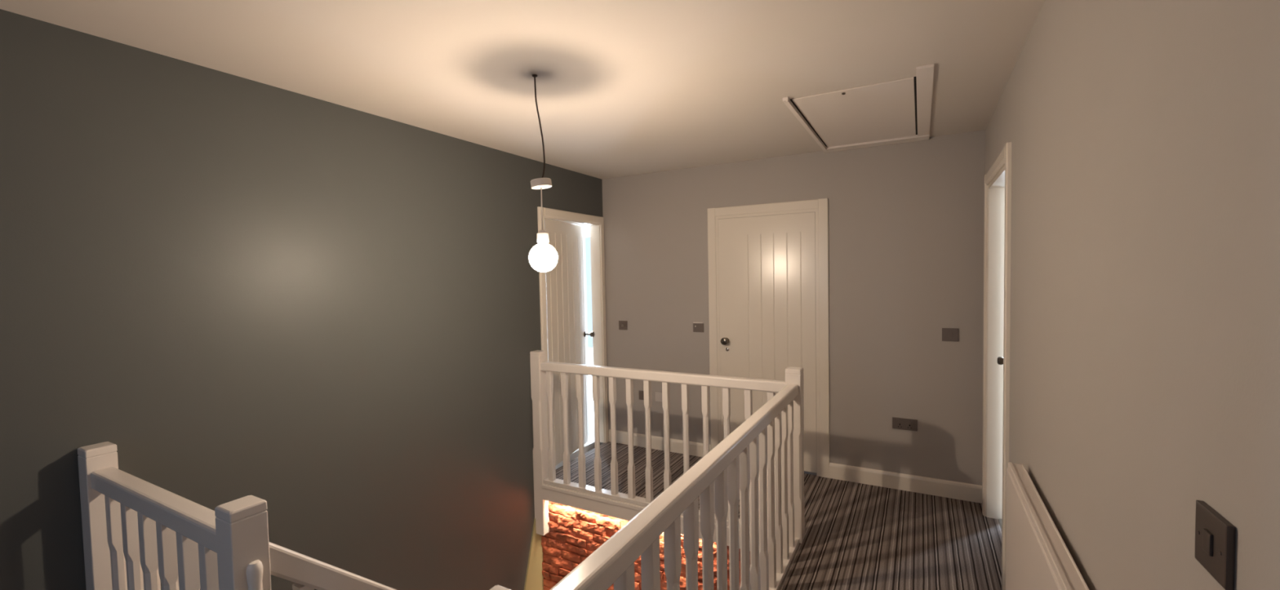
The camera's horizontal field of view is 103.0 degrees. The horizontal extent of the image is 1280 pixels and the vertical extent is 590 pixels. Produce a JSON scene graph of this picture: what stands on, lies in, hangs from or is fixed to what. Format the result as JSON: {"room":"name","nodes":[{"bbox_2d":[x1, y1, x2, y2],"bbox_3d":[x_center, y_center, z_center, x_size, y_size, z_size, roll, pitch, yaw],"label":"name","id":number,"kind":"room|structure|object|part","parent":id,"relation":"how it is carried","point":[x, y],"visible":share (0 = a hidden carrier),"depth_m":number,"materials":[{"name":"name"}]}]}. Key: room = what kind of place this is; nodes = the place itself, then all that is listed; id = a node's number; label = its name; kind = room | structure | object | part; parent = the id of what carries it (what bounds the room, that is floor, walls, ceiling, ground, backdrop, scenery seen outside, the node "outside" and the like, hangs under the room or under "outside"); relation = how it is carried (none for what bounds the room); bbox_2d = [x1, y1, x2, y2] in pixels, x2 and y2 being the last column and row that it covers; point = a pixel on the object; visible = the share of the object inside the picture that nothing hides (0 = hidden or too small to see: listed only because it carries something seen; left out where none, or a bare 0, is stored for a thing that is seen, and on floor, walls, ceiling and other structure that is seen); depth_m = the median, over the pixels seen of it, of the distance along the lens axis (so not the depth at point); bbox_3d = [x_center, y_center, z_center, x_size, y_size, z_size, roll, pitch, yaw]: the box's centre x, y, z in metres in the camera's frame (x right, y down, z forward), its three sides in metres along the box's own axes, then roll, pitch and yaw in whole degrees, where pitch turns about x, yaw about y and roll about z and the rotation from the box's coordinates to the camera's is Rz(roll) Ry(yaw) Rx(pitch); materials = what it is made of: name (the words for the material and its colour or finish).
{"room":"stair landing","nodes":[
{"label":"stair landing","id":0,"kind":"room"},
{"bbox_2d":[0,8,603,589],"bbox_3d":[-1.793,1.381,2.097,0.100,4.600,6.220,0,3,29],"label":"wall","id":1,"kind":"structure","parent":0,"point":[326,313],"depth_m":2.23,"materials":[{"name":"grey paint"}]},
{"bbox_2d":[524,518,543,589],"bbox_3d":[-0.882,2.604,3.637,0.012,2.000,0.625,0,3,29],"label":"trim","id":2,"kind":"structure","parent":1,"relation":"attached to","point":[534,580],"depth_m":3.80,"materials":[{"name":"beige paint"}]},
{"bbox_2d":[537,206,608,465],"bbox_3d":[-0.608,0.342,4.307,0.197,2.055,0.892,0,3,29],"label":"door","id":3,"kind":"structure","parent":1,"relation":"in","point":[562,271],"depth_m":4.36,"materials":[{"name":"beige wood"}]},
{"bbox_3d":[-0.487,0.354,4.652,0.004,0.140,0.032,0,2,19],"label":"handle plate","id":4,"kind":"part","parent":3,"relation":"part of","materials":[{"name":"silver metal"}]},
{"bbox_3d":[-0.457,0.355,4.598,0.093,0.054,0.054,0,2,19],"label":"knob","id":5,"kind":"part","parent":3,"relation":"part of","materials":[{"name":"grey metal"}]},
{"bbox_2d":[0,0,1044,179],"bbox_3d":[-0.556,-0.953,1.241,3.087,0.080,6.320,0,3,29],"label":"ceiling","id":6,"kind":"structure","parent":0,"point":[624,87],"depth_m":2.04,"materials":[{"name":"beige paint"}]},
{"bbox_2d":[530,74,551,260],"bbox_3d":[-0.430,-0.526,2.215,0.125,0.852,0.125,0,3,29],"label":"pendant light","id":7,"kind":"object","parent":6,"relation":"hanging from","point":[542,183],"visible":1,"depth_m":2.20,"materials":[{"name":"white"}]},
{"bbox_2d":[782,63,933,152],"bbox_3d":[1.296,-1.005,2.928,0.658,0.023,1.372,0,3,29],"label":"hatch","id":8,"kind":"object","parent":6,"relation":"attached to","point":[883,113],"visible":1,"depth_m":2.82,"materials":[{"name":"beige paint"}]},
{"bbox_3d":[1.279,-1.012,2.939,0.542,0.005,1.135,0,3,29],"label":"hatch panel","id":9,"kind":"part","parent":8,"relation":"part of","materials":[{"name":"beige paint"}]},
{"bbox_2d":[555,387,595,469],"bbox_3d":[-1.717,1.400,5.416,2.970,0.100,3.700,0,3,29],"label":"floor","id":10,"kind":"structure","parent":0,"point":[588,446],"depth_m":4.83,"materials":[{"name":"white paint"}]},
{"bbox_2d":[573,223,593,388],"bbox_3d":[-1.742,0.151,5.367,3.130,2.400,3.860,0,3,29],"label":"wall","id":11,"kind":"structure","parent":0,"point":[590,357],"depth_m":6.93,"materials":[{"name":"white paint"}]},
{"bbox_2d":[585,233,592,351],"bbox_3d":[-0.562,-0.031,6.856,1.400,1.600,0.060,0,3,29],"label":"window","id":12,"kind":"structure","parent":11,"relation":"in","point":[588,255],"depth_m":6.92,"materials":[{"name":"glass"}]},
{"bbox_2d":[541,501,750,589],"bbox_3d":[0.126,2.539,3.476,1.937,2.100,0.128,0,3,29],"label":"wall","id":13,"kind":"structure","parent":0,"point":[575,534],"depth_m":3.69,"materials":[{"name":"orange brick"}]},
{"bbox_2d":[555,441,1001,589],"bbox_3d":[-0.462,1.535,1.314,2.987,0.100,6.120,0,3,29],"label":"floor","id":14,"kind":"structure","parent":0,"point":[859,536],"depth_m":2.94,"materials":[{"name":"carpet"}]},
{"bbox_2d":[77,441,271,589],"bbox_3d":[-1.415,1.208,1.540,1.095,1.375,0.080,0,3,29],"label":"balustrade","id":15,"kind":"object","parent":14,"relation":"on","point":[138,534],"visible":1,"depth_m":1.50,"materials":[{"name":"beige paint"}]},
{"bbox_3d":[-1.864,1.017,1.778,0.078,0.995,0.078,0,3,29],"label":"newel post","id":16,"kind":"part","parent":15,"relation":"part of","materials":[{"name":"beige paint"}]},
{"bbox_3d":[-1.436,0.626,1.522,0.919,0.062,0.060,0,3,29],"label":"handrail","id":17,"kind":"part","parent":15,"relation":"part of","materials":[{"name":"beige paint"}]},
{"bbox_3d":[-0.987,1.208,1.304,0.080,1.375,0.080,0,3,29],"label":"newel post","id":18,"kind":"part","parent":15,"relation":"part of","materials":[{"name":"beige paint"}]},
{"bbox_2d":[489,366,804,589],"bbox_3d":[0.330,1.155,1.898,0.085,1.382,2.397,0,3,29],"label":"balustrade","id":19,"kind":"object","parent":14,"relation":"on","point":[763,456],"visible":0.98,"depth_m":1.93,"materials":[{"name":"beige paint"}]},
{"bbox_3d":[-0.227,1.208,0.886,0.085,1.378,0.085,0,3,29],"label":"newel post","id":20,"kind":"part","parent":19,"relation":"part of","materials":[{"name":"beige paint"}]},
{"bbox_3d":[0.334,1.433,1.909,0.063,0.026,2.227,0,3,29],"label":"rail","id":21,"kind":"part","parent":19,"relation":"part of","materials":[{"name":"beige paint"}]},
{"bbox_3d":[0.887,1.104,2.909,0.085,1.382,0.085,0,3,29],"label":"newel post","id":22,"kind":"part","parent":19,"relation":"part of","materials":[{"name":"beige paint"}]},
{"bbox_2d":[529,350,785,551],"bbox_3d":[0.030,1.105,3.371,1.862,1.378,0.094,0,3,29],"label":"balustrade","id":23,"kind":"object","parent":14,"relation":"on","point":[612,503],"visible":0.75,"depth_m":3.48,"materials":[{"name":"beige paint"}]},
{"bbox_3d":[-0.743,1.104,3.808,0.085,1.378,0.085,0,3,29],"label":"newel post","id":24,"kind":"part","parent":23,"relation":"part of","materials":[{"name":"beige paint"}]},
{"bbox_3d":[0.077,1.381,3.369,1.776,0.026,0.066,0,3,29],"label":"rail","id":25,"kind":"part","parent":23,"relation":"part of","materials":[{"name":"beige paint"}]},
{"bbox_3d":[0.060,0.525,3.336,1.776,0.062,0.060,0,3,29],"label":"handrail","id":26,"kind":"part","parent":23,"relation":"part of","materials":[{"name":"beige paint"}]},
{"bbox_2d":[601,129,985,485],"bbox_3d":[1.013,0.200,3.989,2.987,2.500,0.100,0,3,29],"label":"wall","id":27,"kind":"structure","parent":0,"point":[906,220],"depth_m":3.61,"materials":[{"name":"grey paint"}]},
{"bbox_2d":[618,320,627,329],"bbox_3d":[-0.153,0.272,4.570,0.086,0.082,0.013,0,3,29],"label":"light switch","id":28,"kind":"object","parent":27,"relation":"attached to","point":[623,325],"visible":1,"depth_m":4.57,"materials":[{"name":"silver metal"}]},
{"bbox_2d":[639,390,644,399],"bbox_3d":[0.025,0.888,4.504,0.078,0.080,0.012,0,3,29],"label":"wall socket","id":29,"kind":"object","parent":27,"relation":"attached to","point":[641,393],"visible":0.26,"depth_m":4.51,"materials":[{"name":"silver metal"}]},
{"bbox_2d":[655,392,662,402],"bbox_3d":[0.170,0.888,4.426,0.082,0.078,0.008,0,3,29],"label":"blank plate","id":30,"kind":"object","parent":27,"relation":"attached to","point":[658,395],"visible":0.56,"depth_m":4.42,"materials":[{"name":"grey plastic"}]},
{"bbox_2d":[693,322,703,332],"bbox_3d":[0.483,0.268,4.219,0.094,0.081,0.014,0,3,29],"label":"light switch","id":31,"kind":"object","parent":27,"relation":"attached to","point":[697,326],"visible":1,"depth_m":4.22,"materials":[{"name":"silver metal"}]},
{"bbox_2d":[706,198,829,478],"bbox_3d":[0.984,0.325,3.967,0.928,2.053,0.177,0,3,29],"label":"door","id":32,"kind":"structure","parent":27,"relation":"in","point":[768,263],"depth_m":3.91,"materials":[{"name":"beige wood"}]},
{"bbox_3d":[0.680,0.368,4.073,0.060,0.060,0.065,0,3,29],"label":"knob","id":33,"kind":"part","parent":32,"relation":"part of","materials":[{"name":"grey metal"}]},
{"bbox_2d":[608,429,982,503],"bbox_3d":[0.972,1.295,4.000,2.867,0.112,0.015,0,3,29],"label":"baseboard","id":34,"kind":"structure","parent":27,"relation":"attached to","point":[918,484],"depth_m":3.59,"materials":[{"name":"beige wood"}]},
{"bbox_2d":[892,417,917,431],"bbox_3d":[1.825,0.890,3.512,0.154,0.078,0.012,0,3,29],"label":"wall socket","id":35,"kind":"object","parent":27,"relation":"attached to","point":[897,423],"visible":1,"depth_m":3.51,"materials":[{"name":"silver metal"}]},
{"bbox_2d":[942,328,958,342],"bbox_3d":[2.046,0.262,3.359,0.094,0.086,0.012,0,3,29],"label":"light switch","id":36,"kind":"object","parent":27,"relation":"attached to","point":[948,334],"visible":1,"depth_m":3.36,"materials":[{"name":"silver metal"}]},
{"bbox_2d":[804,471,817,475],"bbox_3d":[1.192,0.142,4.344,0.992,2.580,0.700,0,3,29],"label":"wall","id":37,"kind":"structure","parent":0,"point":[805,472],"depth_m":3.94,"materials":[{"name":"beige paint"}]},
{"bbox_2d":[984,0,1279,589],"bbox_3d":[0.779,0.338,0.571,0.100,2.500,6.120,0,3,29],"label":"wall","id":38,"kind":"structure","parent":0,"point":[1144,135],"depth_m":0.91,"materials":[{"name":"grey paint"}]},
{"bbox_2d":[982,142,1011,589],"bbox_3d":[1.968,0.337,2.707,0.159,2.088,0.941,0,3,29],"label":"door","id":39,"kind":"structure","parent":38,"relation":"in","point":[997,180],"depth_m":3.05,"materials":[{"name":"beige wood"}]},
{"bbox_3d":[2.111,0.383,2.955,0.065,0.052,0.052,0,3,32],"label":"knob","id":40,"kind":"part","parent":39,"relation":"part of","materials":[{"name":"grey metal"}]},
{"bbox_2d":[1005,462,1088,589],"bbox_3d":[1.051,1.063,1.243,0.069,0.787,1.669,0,3,29],"label":"radiator","id":41,"kind":"object","parent":38,"relation":"attached to","point":[1037,557],"visible":1,"depth_m":1.54,"materials":[{"name":"beige metal"}]},
{"bbox_3d":[1.025,0.999,1.254,0.012,0.617,1.595,0,3,29],"label":"panel","id":42,"kind":"part","parent":41,"relation":"part of","materials":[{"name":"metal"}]},
{"bbox_2d":[1194,500,1235,589],"bbox_3d":[0.784,0.340,0.698,0.012,0.086,0.086,0,3,29],"label":"light switch","id":43,"kind":"object","parent":38,"relation":"attached to","point":[1215,535],"visible":1,"depth_m":0.69,"materials":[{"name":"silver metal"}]},
{"bbox_3d":[-0.703,3.751,1.090,2.987,0.100,5.300,0,3,29],"label":"floor","id":44,"kind":"structure","parent":0,"visible":0},
{"bbox_3d":[-0.050,2.559,2.105,0.907,2.184,2.214,0,3,29],"label":"staircase","id":45,"kind":"structure","parent":44,"relation":"on","visible":0},
{"bbox_2d":[268,542,396,589],"bbox_3d":[-0.469,2.105,2.247,0.080,3.089,2.130,0,3,29],"label":"balustrade","id":46,"kind":"object","parent":45,"relation":"on","point":[308,573],"visible":0.68,"depth_m":1.40,"materials":[{"name":"beige paint"}]}
]}

